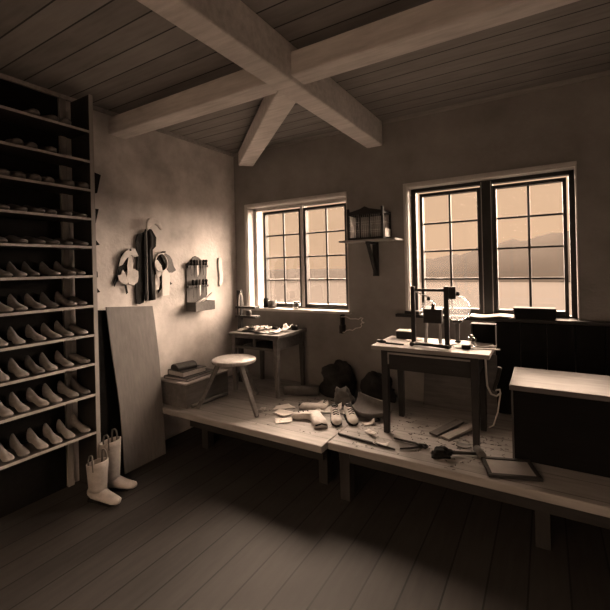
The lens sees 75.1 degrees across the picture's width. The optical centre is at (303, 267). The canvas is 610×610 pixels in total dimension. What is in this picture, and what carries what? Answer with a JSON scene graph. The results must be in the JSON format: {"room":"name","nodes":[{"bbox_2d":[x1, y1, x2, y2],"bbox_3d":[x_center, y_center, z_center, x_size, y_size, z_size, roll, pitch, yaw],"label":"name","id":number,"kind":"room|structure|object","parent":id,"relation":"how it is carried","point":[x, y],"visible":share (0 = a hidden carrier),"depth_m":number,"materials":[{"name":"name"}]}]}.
{"room":"service shop","nodes":[
{"label":"service shop","id":0,"kind":"room"},
{"bbox_2d":[57,98,238,485],"bbox_3d":[-2.282,0.185,2.970,0.300,3.180,5.600,-1,0,31],"label":"wall","id":1,"kind":"structure","parent":0,"point":[188,187],"depth_m":4.15,"materials":[{"name":"paint"}]},
{"bbox_2d":[0,73,233,156],"bbox_3d":[-2.183,-1.391,2.887,0.020,0.035,5.000,-1,0,31],"label":"trim","id":2,"kind":"structure","parent":1,"relation":"attached to","point":[2,76],"depth_m":3.45,"materials":[{"name":"brown wood"}]},
{"bbox_2d":[113,248,137,293],"bbox_3d":[-1.647,0.028,3.683,0.050,0.431,0.252,-1,0,31],"label":"leather patterns","id":3,"kind":"object","parent":1,"relation":"hanging from","point":[126,260],"visible":1,"depth_m":3.69,"materials":[{"name":"brown leather"}]},
{"bbox_2d":[135,217,162,303],"bbox_3d":[-1.511,-0.075,3.870,0.092,0.842,0.276,-1,0,31],"label":"apron","id":4,"kind":"object","parent":1,"relation":"hanging from","point":[145,242],"depth_m":3.85,"materials":[{"name":"brown leather"}]},
{"bbox_2d":[153,251,175,295],"bbox_3d":[-1.419,0.056,4.058,0.050,0.454,0.279,-1,0,31],"label":"leather patterns","id":5,"kind":"object","parent":1,"relation":"hanging from","point":[163,265],"visible":1,"depth_m":4.03,"materials":[{"name":"brown leather"}]},
{"bbox_2d":[185,256,214,311],"bbox_3d":[-1.147,0.166,4.404,0.150,0.603,0.300,-1,0,31],"label":"tool rack","id":6,"kind":"object","parent":1,"relation":"attached to","point":[192,305],"visible":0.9,"depth_m":4.38,"materials":[{"name":"brown wood"}]},
{"bbox_2d":[217,257,222,285],"bbox_3d":[-1.005,0.046,4.767,0.024,0.350,0.075,-1,0,31],"label":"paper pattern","id":7,"kind":"object","parent":1,"relation":"hanging from","point":[219,260],"visible":1,"depth_m":4.75,"materials":[{"name":"paper"}]},
{"bbox_2d":[109,0,579,138],"bbox_3d":[0.283,-1.330,2.436,4.700,0.155,0.170,-1,0,31],"label":"ceiling beam","id":8,"kind":"structure","parent":1,"relation":"attached to","point":[434,22],"depth_m":2.37,"materials":[{"name":"wood"}]},
{"bbox_2d":[0,427,609,609],"bbox_3d":[-0.107,1.773,1.671,5.300,0.100,5.600,-1,0,31],"label":"floor","id":9,"kind":"structure","parent":0,"point":[234,523],"depth_m":2.46,"materials":[{"name":"wood"}]},
{"bbox_2d":[0,79,100,517],"bbox_3d":[-2.091,0.200,2.721,0.276,3.140,1.230,-1,0,31],"label":"rack","id":10,"kind":"object","parent":9,"relation":"on","point":[30,478],"visible":0.88,"depth_m":3.05,"materials":[{"name":"brown wood"}]},
{"bbox_2d":[0,401,13,416],"bbox_3d":[-2.063,0.947,2.717,0.236,0.112,0.068,-1,0,31],"label":"shoe last","id":11,"kind":"object","parent":10,"relation":"on","point":[4,411],"visible":1,"depth_m":2.68,"materials":[{"name":"brown wood"}]},
{"bbox_2d":[0,302,13,311],"bbox_3d":[-2.074,0.245,2.724,0.240,0.114,0.070,-1,0,26],"label":"shoe last","id":12,"kind":"object","parent":10,"relation":"on","point":[3,308],"visible":1,"depth_m":2.68,"materials":[{"name":"brown wood"}]},
{"bbox_2d":[0,443,14,461],"bbox_3d":[-2.060,1.246,2.719,0.239,0.113,0.069,-1,0,31],"label":"shoe last","id":13,"kind":"object","parent":10,"relation":"on","point":[5,456],"visible":1,"depth_m":2.69,"materials":[{"name":"brown wood"}]},
{"bbox_2d":[5,138,23,144],"bbox_3d":[-2.055,-0.884,2.804,0.235,0.080,0.079,-1,0,35],"label":"shoe last","id":14,"kind":"object","parent":10,"relation":"on","point":[14,140],"visible":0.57,"depth_m":2.73,"materials":[{"name":"brown wood"}]},
{"bbox_2d":[7,326,25,344],"bbox_3d":[-2.029,0.474,2.795,0.239,0.113,0.069,-1,0,37],"label":"shoe last","id":15,"kind":"object","parent":10,"relation":"on","point":[12,336],"visible":1,"depth_m":2.79,"materials":[{"name":"brown wood"}]},
{"bbox_2d":[6,262,26,276],"bbox_3d":[-2.033,0.007,2.808,0.236,0.112,0.069,-1,0,31],"label":"shoe last","id":16,"kind":"object","parent":10,"relation":"on","point":[11,268],"visible":0.88,"depth_m":2.80,"materials":[{"name":"brown wood"}]},
{"bbox_2d":[5,235,27,243],"bbox_3d":[-2.036,-0.202,2.806,0.249,0.072,0.078,-1,0,30],"label":"shoe last","id":17,"kind":"object","parent":10,"relation":"on","point":[11,238],"visible":0.81,"depth_m":2.77,"materials":[{"name":"brown wood"}]},
{"bbox_2d":[7,294,27,310],"bbox_3d":[-2.025,0.242,2.801,0.245,0.116,0.071,-1,0,33],"label":"shoe last","id":18,"kind":"object","parent":10,"relation":"on","point":[12,302],"visible":0.91,"depth_m":2.80,"materials":[{"name":"brown wood"}]},
{"bbox_2d":[8,204,27,211],"bbox_3d":[-2.038,-0.425,2.810,0.248,0.072,0.078,-1,0,31],"label":"shoe last","id":19,"kind":"object","parent":10,"relation":"on","point":[12,206],"visible":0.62,"depth_m":2.75,"materials":[{"name":"brown wood"}]},
{"bbox_2d":[10,171,25,178],"bbox_3d":[-2.053,-0.657,2.812,0.238,0.081,0.080,-1,0,29],"label":"shoe last","id":20,"kind":"object","parent":10,"relation":"on","point":[19,174],"visible":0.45,"depth_m":2.75,"materials":[{"name":"brown wood"}]},
{"bbox_2d":[8,358,28,377],"bbox_3d":[-2.016,0.701,2.798,0.245,0.116,0.071,-1,0,32],"label":"shoe last","id":21,"kind":"object","parent":10,"relation":"on","point":[13,367],"visible":1,"depth_m":2.80,"materials":[{"name":"brown wood"}]},
{"bbox_2d":[9,434,29,455],"bbox_3d":[-2.007,1.244,2.796,0.240,0.114,0.070,-1,0,34],"label":"shoe last","id":22,"kind":"object","parent":10,"relation":"on","point":[20,450],"visible":1,"depth_m":2.79,"materials":[{"name":"brown wood"}]},
{"bbox_2d":[9,392,29,411],"bbox_3d":[-2.011,0.945,2.801,0.238,0.113,0.069,-1,0,31],"label":"shoe last","id":23,"kind":"object","parent":10,"relation":"on","point":[14,402],"visible":1,"depth_m":2.80,"materials":[{"name":"brown wood"}]},
{"bbox_2d":[21,262,39,276],"bbox_3d":[-1.988,0.006,2.885,0.237,0.113,0.069,-1,0,35],"label":"shoe last","id":24,"kind":"object","parent":10,"relation":"on","point":[25,268],"visible":0.86,"depth_m":2.87,"materials":[{"name":"brown wood"}]},
{"bbox_2d":[22,236,45,243],"bbox_3d":[-1.982,-0.202,2.905,0.244,0.071,0.077,-1,0,26],"label":"shoe last","id":25,"kind":"object","parent":10,"relation":"on","point":[31,240],"visible":0.66,"depth_m":2.87,"materials":[{"name":"brown wood"}]},
{"bbox_2d":[23,205,44,212],"bbox_3d":[-1.982,-0.427,2.895,0.251,0.073,0.079,-1,0,26],"label":"shoe last","id":26,"kind":"object","parent":10,"relation":"on","point":[30,208],"visible":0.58,"depth_m":2.84,"materials":[{"name":"brown wood"}]},
{"bbox_2d":[26,173,41,180],"bbox_3d":[-1.996,-0.659,2.900,0.242,0.082,0.082,-1,0,34],"label":"shoe last","id":27,"kind":"object","parent":10,"relation":"on","point":[36,177],"visible":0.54,"depth_m":2.83,"materials":[{"name":"brown wood"}]},
{"bbox_2d":[25,355,44,373],"bbox_3d":[-1.964,0.701,2.892,0.241,0.114,0.070,-1,0,33],"label":"shoe last","id":28,"kind":"object","parent":10,"relation":"on","point":[30,364],"visible":1,"depth_m":2.89,"materials":[{"name":"brown wood"}]},
{"bbox_2d":[24,293,45,308],"bbox_3d":[-1.969,0.243,2.905,0.237,0.112,0.069,-1,0,28],"label":"shoe last","id":29,"kind":"object","parent":10,"relation":"on","point":[29,301],"visible":0.99,"depth_m":2.91,"materials":[{"name":"brown wood"}]},
{"bbox_2d":[25,324,46,340],"bbox_3d":[-1.965,0.473,2.906,0.234,0.111,0.068,-1,0,30],"label":"shoe last","id":30,"kind":"object","parent":10,"relation":"on","point":[29,331],"visible":1,"depth_m":2.91,"materials":[{"name":"brown wood"}]},
{"bbox_2d":[26,428,48,448],"bbox_3d":[-1.946,1.242,2.896,0.244,0.116,0.071,-1,0,30],"label":"shoe last","id":31,"kind":"object","parent":10,"relation":"on","point":[32,438],"visible":1,"depth_m":2.89,"materials":[{"name":"brown wood"}]},
{"bbox_2d":[26,387,49,406],"bbox_3d":[-1.947,0.943,2.904,0.241,0.114,0.070,-1,0,27],"label":"shoe last","id":32,"kind":"object","parent":10,"relation":"on","point":[31,396],"visible":1,"depth_m":2.90,"materials":[{"name":"brown wood"}]},
{"bbox_2d":[38,146,56,152],"bbox_3d":[-1.949,-0.887,2.993,0.234,0.080,0.079,-1,0,28],"label":"shoe last","id":33,"kind":"object","parent":10,"relation":"on","point":[48,148],"visible":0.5,"depth_m":2.94,"materials":[{"name":"brown wood"}]},
{"bbox_2d":[39,352,56,370],"bbox_3d":[-1.917,0.700,2.972,0.241,0.115,0.070,-1,0,37],"label":"shoe last","id":34,"kind":"object","parent":10,"relation":"on","point":[43,360],"visible":1,"depth_m":2.97,"materials":[{"name":"brown wood"}]},
{"bbox_2d":[37,237,59,244],"bbox_3d":[-1.927,-0.205,2.984,0.252,0.073,0.079,-1,0,29],"label":"shoe last","id":35,"kind":"object","parent":10,"relation":"on","point":[49,241],"visible":0.64,"depth_m":2.93,"materials":[{"name":"brown wood"}]},
{"bbox_2d":[40,292,58,307],"bbox_3d":[-1.917,0.240,2.985,0.242,0.115,0.070,-1,0,34],"label":"shoe last","id":36,"kind":"object","parent":10,"relation":"on","point":[44,299],"visible":0.91,"depth_m":2.98,"materials":[{"name":"brown wood"}]},
{"bbox_2d":[39,261,60,275],"bbox_3d":[-1.919,0.004,2.997,0.239,0.114,0.069,-1,0,29],"label":"shoe last","id":37,"kind":"object","parent":10,"relation":"on","point":[44,269],"visible":1,"depth_m":3.00,"materials":[{"name":"brown wood"}]},
{"bbox_2d":[41,323,61,338],"bbox_3d":[-1.910,0.473,2.998,0.231,0.110,0.067,-1,0,29],"label":"shoe last","id":38,"kind":"object","parent":10,"relation":"on","point":[45,330],"visible":1,"depth_m":3.00,"materials":[{"name":"brown wood"}]},
{"bbox_2d":[42,383,61,402],"bbox_3d":[-1.898,0.940,2.988,0.248,0.118,0.072,-1,0,34],"label":"shoe last","id":39,"kind":"object","parent":10,"relation":"on","point":[47,392],"visible":1,"depth_m":2.99,"materials":[{"name":"brown wood"}]},
{"bbox_2d":[43,423,61,443],"bbox_3d":[-1.891,1.241,2.982,0.241,0.115,0.070,-1,0,34],"label":"shoe last","id":40,"kind":"object","parent":10,"relation":"on","point":[48,433],"visible":1,"depth_m":2.98,"materials":[{"name":"brown wood"}]},
{"bbox_2d":[54,321,73,336],"bbox_3d":[-1.859,0.469,3.071,0.242,0.115,0.070,-1,0,32],"label":"shoe last","id":41,"kind":"object","parent":10,"relation":"on","point":[58,328],"visible":0.91,"depth_m":3.07,"materials":[{"name":"brown wood"}]},
{"bbox_2d":[55,350,73,366],"bbox_3d":[-1.859,0.701,3.075,0.233,0.110,0.068,-1,0,32],"label":"shoe last","id":42,"kind":"object","parent":10,"relation":"on","point":[59,358],"visible":1,"depth_m":3.07,"materials":[{"name":"brown wood"}]},
{"bbox_2d":[53,261,76,275],"bbox_3d":[-1.860,0.001,3.088,0.245,0.117,0.071,-1,0,26],"label":"shoe last","id":43,"kind":"object","parent":10,"relation":"on","point":[58,267],"visible":0.91,"depth_m":3.08,"materials":[{"name":"brown wood"}]},
{"bbox_2d":[55,179,74,185],"bbox_3d":[-1.874,-0.661,3.091,0.237,0.081,0.080,-1,0,27],"label":"shoe last","id":44,"kind":"object","parent":10,"relation":"on","point":[67,182],"visible":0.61,"depth_m":3.04,"materials":[{"name":"brown wood"}]},
{"bbox_2d":[56,419,74,438],"bbox_3d":[-1.845,1.242,3.068,0.235,0.112,0.068,-1,0,34],"label":"shoe last","id":45,"kind":"object","parent":10,"relation":"on","point":[60,427],"visible":1,"depth_m":3.07,"materials":[{"name":"brown wood"}]},
{"bbox_2d":[55,291,76,305],"bbox_3d":[-1.855,0.239,3.092,0.242,0.115,0.070,-1,0,26],"label":"shoe last","id":46,"kind":"object","parent":10,"relation":"on","point":[59,299],"visible":0.98,"depth_m":3.09,"materials":[{"name":"brown wood"}]},
{"bbox_2d":[57,380,78,397],"bbox_3d":[-1.837,0.941,3.093,0.237,0.113,0.069,-1,0,27],"label":"shoe last","id":47,"kind":"object","parent":10,"relation":"on","point":[62,388],"visible":1,"depth_m":3.09,"materials":[{"name":"brown wood"}]},
{"bbox_2d":[67,296,86,304],"bbox_3d":[-1.808,0.261,3.162,0.243,0.070,0.077,-1,0,34],"label":"shoe last","id":48,"kind":"object","parent":10,"relation":"on","point":[78,301],"visible":0.74,"depth_m":3.13,"materials":[{"name":"brown wood"}]},
{"bbox_2d":[68,324,87,334],"bbox_3d":[-1.800,0.490,3.160,0.248,0.072,0.078,-1,0,35],"label":"shoe last","id":49,"kind":"object","parent":10,"relation":"on","point":[76,329],"visible":0.99,"depth_m":3.14,"materials":[{"name":"brown wood"}]},
{"bbox_2d":[67,238,88,245],"bbox_3d":[-1.816,-0.206,3.172,0.244,0.071,0.077,-1,0,26],"label":"shoe last","id":50,"kind":"object","parent":10,"relation":"on","point":[76,242],"visible":0.69,"depth_m":3.13,"materials":[{"name":"brown wood"}]},
{"bbox_2d":[68,353,90,362],"bbox_3d":[-1.798,0.721,3.176,0.234,0.068,0.074,-1,0,27],"label":"shoe last","id":51,"kind":"object","parent":10,"relation":"on","point":[73,356],"visible":1,"depth_m":3.16,"materials":[{"name":"brown wood"}]},
{"bbox_2d":[70,377,90,393],"bbox_3d":[-1.791,0.939,3.174,0.241,0.115,0.070,-1,0,31],"label":"shoe last","id":52,"kind":"object","parent":10,"relation":"on","point":[74,385],"visible":1,"depth_m":3.17,"materials":[{"name":"brown wood"}]},
{"bbox_2d":[71,414,90,432],"bbox_3d":[-1.788,1.240,3.174,0.235,0.112,0.068,-1,0,31],"label":"shoe last","id":53,"kind":"object","parent":10,"relation":"on","point":[75,422],"visible":1,"depth_m":3.17,"materials":[{"name":"brown wood"}]},
{"bbox_2d":[94,172,100,192],"bbox_3d":[-1.714,-0.689,3.245,0.060,0.183,0.081,-1,0,31],"label":"scrap","id":54,"kind":"object","parent":10,"relation":"hanging from","point":[97,176],"visible":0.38,"depth_m":3.23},
{"bbox_2d":[86,448,121,506],"bbox_3d":[-1.498,1.569,2.972,0.288,0.374,0.142,-1,0,20],"label":"boot","id":55,"kind":"object","parent":9,"relation":"on","point":[98,493],"visible":1,"depth_m":2.94,"materials":[{"name":"leather"}]},
{"bbox_2d":[98,310,123,468],"bbox_3d":[-1.685,1.058,3.490,0.120,1.405,0.312,-1,0,31],"label":"board","id":56,"kind":"object","parent":9,"relation":"on","point":[109,405],"visible":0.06,"depth_m":3.45,"materials":[{"name":"brown wood"}]},
{"bbox_2d":[99,428,136,490],"bbox_3d":[-1.477,1.526,3.155,0.288,0.459,0.142,-1,0,3],"label":"boot","id":57,"kind":"object","parent":9,"relation":"on","point":[116,482],"visible":0.81,"depth_m":3.12,"materials":[{"name":"leather"}]},
{"bbox_2d":[106,306,165,473],"bbox_3d":[-1.510,1.047,3.630,0.206,1.420,0.482,-1,0,31],"label":"board","id":58,"kind":"object","parent":9,"relation":"on","point":[131,329],"visible":1,"depth_m":3.60,"materials":[{"name":"wood"}]},
{"bbox_2d":[163,373,609,550],"bbox_3d":[0.835,1.490,3.236,4.685,0.420,1.330,-1,0,31],"label":"work platform","id":59,"kind":"object","parent":9,"relation":"on","point":[582,497],"visible":0.69,"depth_m":2.94,"materials":[{"name":"brown wood"}]},
{"bbox_2d":[161,366,228,408],"bbox_3d":[-1.131,1.208,4.081,0.426,0.238,0.586,-1,0,31],"label":"wooden crate","id":60,"kind":"object","parent":59,"relation":"on","point":[182,394],"visible":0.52,"depth_m":3.86,"materials":[{"name":"brown wood"}]},
{"bbox_2d":[164,368,212,381],"bbox_3d":[-1.157,1.076,4.043,0.320,0.028,0.400,-1,0,28],"label":"book","id":61,"kind":"object","parent":60,"relation":"on","point":[208,370],"visible":0.48,"depth_m":3.91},
{"bbox_2d":[168,364,205,377],"bbox_3d":[-1.182,1.036,4.022,0.240,0.052,0.290,-1,0,35],"label":"book","id":62,"kind":"object","parent":61,"relation":"on","point":[200,368],"visible":0.73,"depth_m":3.94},
{"bbox_2d":[171,360,196,370],"bbox_3d":[-1.208,0.980,4.002,0.140,0.060,0.220,-1,0,43],"label":"wooden block","id":63,"kind":"object","parent":62,"relation":"on","point":[181,366],"visible":1,"depth_m":3.95,"materials":[{"name":"brown wood"}]},
{"bbox_2d":[191,392,227,407],"bbox_3d":[-0.927,1.301,3.930,0.040,0.042,0.460,-1,0,35],"label":"wooden billet","id":64,"kind":"object","parent":59,"relation":"on","point":[218,396],"visible":0.85,"depth_m":3.93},
{"bbox_2d":[196,354,258,417],"bbox_3d":[-0.580,1.091,3.820,0.664,0.453,0.636,-1,0,31],"label":"round stool","id":65,"kind":"object","parent":59,"relation":"on","point":[241,361],"visible":1,"depth_m":3.72,"materials":[{"name":"brown wood"}]},
{"bbox_2d":[235,290,259,381],"bbox_3d":[-0.641,0.786,4.556,0.290,1.060,0.090,-1,0,31],"label":"stand","id":66,"kind":"object","parent":59,"relation":"on","point":[239,316],"visible":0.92,"depth_m":4.58,"materials":[{"name":"brown wood"}]},
{"bbox_2d":[229,325,306,398],"bbox_3d":[-0.382,0.995,4.339,0.650,0.630,0.557,-1,0,31],"label":"table","id":67,"kind":"object","parent":59,"relation":"on","point":[288,338],"visible":0.84,"depth_m":4.24,"materials":[{"name":"brown wood"}]},
{"bbox_2d":[273,409,293,416],"bbox_3d":[-0.194,1.295,3.551,0.179,0.012,0.133,-1,0,37],"label":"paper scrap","id":68,"kind":"object","parent":59,"relation":"on","point":[281,412],"visible":0.99,"depth_m":3.55,"materials":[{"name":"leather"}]},
{"bbox_2d":[275,417,291,423],"bbox_3d":[-0.175,1.296,3.379,0.152,0.011,0.112,-1,0,0],"label":"pad","id":69,"kind":"object","parent":59,"relation":"on","point":[277,420],"visible":1,"depth_m":3.38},
{"bbox_2d":[272,404,295,409],"bbox_3d":[-0.196,1.295,3.706,0.220,0.012,0.114,-1,0,-12],"label":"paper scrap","id":70,"kind":"object","parent":59,"relation":"on","point":[284,406],"visible":1,"depth_m":3.71,"materials":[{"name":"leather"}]},
{"bbox_2d":[283,385,318,395],"bbox_3d":[-0.027,1.252,4.058,0.366,0.100,0.106,-1,0,5],"label":"roll","id":71,"kind":"object","parent":59,"relation":"on","point":[304,390],"visible":1,"depth_m":4.02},
{"bbox_2d":[292,410,327,427],"bbox_3d":[0.044,1.266,3.337,0.254,0.062,0.332,-1,0,-13],"label":"boot","id":72,"kind":"object","parent":59,"relation":"on","point":[317,419],"visible":1,"depth_m":3.37,"materials":[{"name":"leather"}]},
{"bbox_2d":[299,400,327,409],"bbox_3d":[0.093,1.271,3.723,0.267,0.050,0.205,-1,0,11],"label":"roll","id":73,"kind":"object","parent":59,"relation":"on","point":[323,404],"visible":1,"depth_m":3.64,"materials":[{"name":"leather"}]},
{"bbox_2d":[330,403,341,426],"bbox_3d":[0.267,1.237,3.362,0.092,0.112,0.268,-1,0,-1],"label":"shoe","id":74,"kind":"object","parent":59,"relation":"on","point":[336,420],"visible":1,"depth_m":3.30,"materials":[{"name":"leather"}]},
{"bbox_2d":[319,359,355,397],"bbox_3d":[0.337,1.112,4.053,0.420,0.358,0.277,-1,0,31],"label":"crumpled hide","id":75,"kind":"object","parent":59,"relation":"on","point":[340,374],"visible":0.84,"depth_m":3.98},
{"bbox_2d":[333,386,354,405],"bbox_3d":[0.381,1.208,3.767,0.222,0.165,0.158,-1,0,31],"label":"crumpled hide","id":76,"kind":"object","parent":59,"relation":"on","point":[343,395],"visible":0.78,"depth_m":3.72,"materials":[{"name":"brown leather"}]},
{"bbox_2d":[344,402,357,425],"bbox_3d":[0.394,1.234,3.368,0.092,0.112,0.268,-1,0,-7],"label":"shoe","id":77,"kind":"object","parent":59,"relation":"on","point":[350,416],"visible":1,"depth_m":3.32,"materials":[{"name":"leather"}]},
{"bbox_2d":[338,433,394,450],"bbox_3d":[0.453,1.278,2.932,0.471,0.021,0.020,-1,0,38],"label":"rod","id":78,"kind":"object","parent":59,"relation":"on","point":[340,434],"visible":1,"depth_m":2.92,"materials":[{"name":"brown wood"}]},
{"bbox_2d":[350,392,393,418],"bbox_3d":[0.573,1.218,3.474,0.360,0.132,0.313,-1,0,34],"label":"curved hide","id":79,"kind":"object","parent":59,"relation":"on","point":[365,406],"visible":0.9,"depth_m":3.50,"materials":[{"name":"brown leather"}]},
{"bbox_2d":[360,371,396,402],"bbox_3d":[0.713,1.147,3.847,0.358,0.271,0.261,-1,0,12],"label":"crumpled hide","id":80,"kind":"object","parent":59,"relation":"on","point":[371,384],"visible":0.56,"depth_m":3.77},
{"bbox_2d":[256,395,508,469],"bbox_3d":[0.603,1.279,3.334,2.005,0.012,1.064,-1,0,31],"label":"scraps","id":81,"kind":"object","parent":59,"relation":"on","point":[293,395],"visible":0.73,"depth_m":2.94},
{"bbox_2d":[394,437,428,448],"bbox_3d":[0.776,1.267,2.882,0.219,0.028,0.185,-1,0,2],"label":"tongs","id":82,"kind":"object","parent":59,"relation":"on","point":[420,445],"visible":1,"depth_m":2.82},
{"bbox_2d":[371,336,496,446],"bbox_3d":[1.023,0.936,3.110,0.850,0.680,0.485,-1,0,31],"label":"work table","id":83,"kind":"object","parent":59,"relation":"on","point":[457,362],"visible":0.87,"depth_m":2.96,"materials":[{"name":"brown wood"}]},
{"bbox_2d":[396,329,410,338],"bbox_3d":[0.869,0.565,3.401,0.136,0.068,0.106,-1,0,31],"label":"flat box","id":84,"kind":"object","parent":83,"relation":"on","point":[400,333],"visible":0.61,"depth_m":3.37,"materials":[{"name":"brown wood"}]},
{"bbox_2d":[410,341,449,348],"bbox_3d":[0.953,0.579,2.991,0.292,0.034,0.105,-1,0,38],"label":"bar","id":85,"kind":"object","parent":83,"relation":"on","point":[415,342],"visible":1,"depth_m":2.96,"materials":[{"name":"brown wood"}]},
{"bbox_2d":[423,303,442,342],"bbox_3d":[1.015,0.436,3.117,0.140,0.318,0.065,-1,0,31],"label":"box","id":86,"kind":"object","parent":83,"relation":"on","point":[430,315],"visible":0.97,"depth_m":3.10,"materials":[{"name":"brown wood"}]},
{"bbox_2d":[410,286,459,346],"bbox_3d":[1.094,0.366,3.157,0.415,0.455,0.342,-1,0,31],"label":"stand","id":87,"kind":"object","parent":83,"relation":"on","point":[449,292],"visible":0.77,"depth_m":3.00,"materials":[{"name":"brown wood"}]},
{"bbox_2d":[451,319,462,342],"bbox_3d":[1.223,0.500,3.161,0.090,0.180,0.090,-1,0,31],"label":"post","id":88,"kind":"object","parent":83,"relation":"on","point":[457,322],"visible":1,"depth_m":3.15,"materials":[{"name":"brown wood"}]},
{"bbox_2d":[470,322,496,344],"bbox_3d":[1.397,0.509,3.088,0.176,0.155,0.080,-1,0,31],"label":"open box","id":89,"kind":"object","parent":83,"relation":"on","point":[483,332],"visible":0.99,"depth_m":3.11,"materials":[{"name":"brown wood"}]},
{"bbox_2d":[484,359,501,427],"bbox_3d":[1.349,0.888,2.853,0.146,0.528,0.038,-1,0,31],"label":"strap","id":90,"kind":"object","parent":83,"relation":"hanging from","point":[499,369],"visible":0.87,"depth_m":2.83,"materials":[{"name":"leather"}]},
{"bbox_2d":[431,446,453,458],"bbox_3d":[0.938,1.244,2.693,0.158,0.065,0.105,-1,0,8],"label":"rag","id":91,"kind":"object","parent":59,"relation":"on","point":[439,452],"visible":1,"depth_m":2.66,"materials":[{"name":"fabric"}]},
{"bbox_2d":[429,419,463,436],"bbox_3d":[1.121,1.252,3.116,0.340,0.036,0.070,-1,0,-35],"label":"board offcut","id":92,"kind":"object","parent":59,"relation":"on","point":[455,423],"visible":1,"depth_m":3.09,"materials":[{"name":"brown wood"}]},
{"bbox_2d":[441,423,471,440],"bbox_3d":[1.191,1.251,3.038,0.340,0.036,0.070,-1,0,-32],"label":"board offcut","id":93,"kind":"object","parent":59,"relation":"on","point":[466,428],"visible":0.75,"depth_m":3.01,"materials":[{"name":"brown wood"}]},
{"bbox_2d":[452,445,485,458],"bbox_3d":[1.109,1.245,2.686,0.207,0.053,0.100,-1,0,6],"label":"mallet","id":94,"kind":"object","parent":59,"relation":"on","point":[478,450],"visible":0.96,"depth_m":2.68,"materials":[{"name":"brown wood"}]},
{"bbox_2d":[481,456,542,481],"bbox_3d":[1.296,1.258,2.496,0.300,0.020,0.244,-1,0,13],"label":"framed piece","id":95,"kind":"object","parent":59,"relation":"on","point":[495,467],"visible":1,"depth_m":2.48,"materials":[{"name":"brown wood"}]},
{"bbox_2d":[509,367,609,477],"bbox_3d":[2.010,1.004,2.540,1.195,0.497,0.530,-1,0,31],"label":"chest","id":96,"kind":"object","parent":59,"relation":"on","point":[561,419],"visible":0.87,"depth_m":2.52,"materials":[{"name":"brown wood"}]},
{"bbox_2d":[0,0,609,153],"bbox_3d":[-0.185,-1.486,1.671,5.300,0.060,5.600,-1,0,31],"label":"ceiling","id":97,"kind":"structure","parent":0,"point":[124,54],"depth_m":2.75,"materials":[{"name":"wood"}]},
{"bbox_2d":[234,75,609,415],"bbox_3d":[1.230,0.101,3.935,4.700,3.180,0.300,-1,0,31],"label":"wall","id":98,"kind":"structure","parent":0,"point":[570,122],"depth_m":3.92,"materials":[{"name":"paint"}]},
{"bbox_2d":[137,0,381,147],"bbox_3d":[-0.566,-1.324,1.934,0.170,0.245,4.950,-1,0,31],"label":"beam","id":99,"kind":"structure","parent":98,"relation":"attached to","point":[230,28],"depth_m":2.35,"materials":[{"name":"wood"}]},
{"bbox_2d":[238,91,295,165],"bbox_3d":[-0.399,-1.318,3.787,0.180,0.185,2.140,-1,0,-17],"label":"beam","id":100,"kind":"structure","parent":98,"relation":"attached to","point":[273,109],"depth_m":3.51,"materials":[{"name":"wood"}]},
{"bbox_2d":[243,191,350,314],"bbox_3d":[-0.091,-0.148,4.632,1.430,1.300,0.245,-1,0,31],"label":"window","id":101,"kind":"structure","parent":98,"relation":"in","point":[251,211],"depth_m":4.67,"materials":[{"name":"white paint"}]},
{"bbox_2d":[339,314,363,333],"bbox_3d":[0.514,0.590,4.157,0.282,0.195,0.085,-1,0,31],"label":"iron bracket","id":102,"kind":"object","parent":98,"relation":"attached to","point":[342,327],"visible":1,"depth_m":4.19,"materials":[{"name":"metal"}]},
{"bbox_2d":[339,237,403,275],"bbox_3d":[0.668,-0.098,3.943,0.580,0.363,0.265,-1,0,31],"label":"wall shelf","id":103,"kind":"object","parent":98,"relation":"attached to","point":[374,253],"visible":1,"depth_m":3.96,"materials":[{"name":"brown wood"}]},
{"bbox_2d":[347,206,390,239],"bbox_3d":[0.651,-0.441,3.958,0.384,0.323,0.232,-1,0,31],"label":"cage","id":104,"kind":"object","parent":103,"relation":"on","point":[364,211],"visible":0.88,"depth_m":3.90,"materials":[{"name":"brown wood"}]},
{"bbox_2d":[234,70,609,156],"bbox_3d":[1.117,-1.470,3.793,4.680,0.035,0.020,-1,0,31],"label":"trim","id":105,"kind":"structure","parent":98,"relation":"attached to","point":[603,73],"depth_m":3.55,"materials":[{"name":"brown wood"}]},
{"bbox_2d":[395,161,609,325],"bbox_3d":[1.690,-0.191,3.543,1.745,1.300,0.255,-1,0,31],"label":"window","id":106,"kind":"structure","parent":98,"relation":"in","point":[487,218],"depth_m":3.58,"materials":[{"name":"white paint"}]},
{"bbox_2d":[469,313,514,318],"bbox_3d":[1.661,0.421,3.496,0.360,0.032,0.170,-1,0,31],"label":"folded cloth","id":107,"kind":"object","parent":106,"relation":"on","point":[472,314],"visible":0.96,"depth_m":3.48,"materials":[{"name":"fabric"}]},
{"bbox_2d":[513,306,555,319],"bbox_3d":[1.936,0.378,3.334,0.310,0.090,0.120,-1,0,31],"label":"box","id":108,"kind":"object","parent":106,"relation":"on","point":[546,313],"visible":0.98,"depth_m":3.29,"materials":[{"name":"brown wood"}]},
{"bbox_2d":[495,322,609,414],"bbox_3d":[2.423,0.847,3.025,1.733,0.790,0.035,-1,0,31],"label":"wall paneling","id":109,"kind":"structure","parent":98,"relation":"attached to","point":[560,342],"depth_m":3.25,"materials":[{"name":"brown wood"}]},
{"label":"outside","id":110,"kind":"structure","parent":0,"visible":0},
{"bbox_2d":[264,281,570,314],"bbox_3d":[49.650,3.209,68.702,300.000,0.200,158.800,-1,0,31],"label":"lake","id":111,"kind":"structure","parent":110,"point":[511,294],"depth_m":58.06,"materials":[{"name":"liquid"}]},
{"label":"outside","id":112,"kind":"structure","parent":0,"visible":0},
{"bbox_2d":[263,230,570,282],"bbox_3d":[63.653,-4.189,101.642,310.000,14.821,42.802,-1,0,31],"label":"hills","id":113,"kind":"structure","parent":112,"point":[545,262],"depth_m":100.42,"materials":[{"name":"beige"}]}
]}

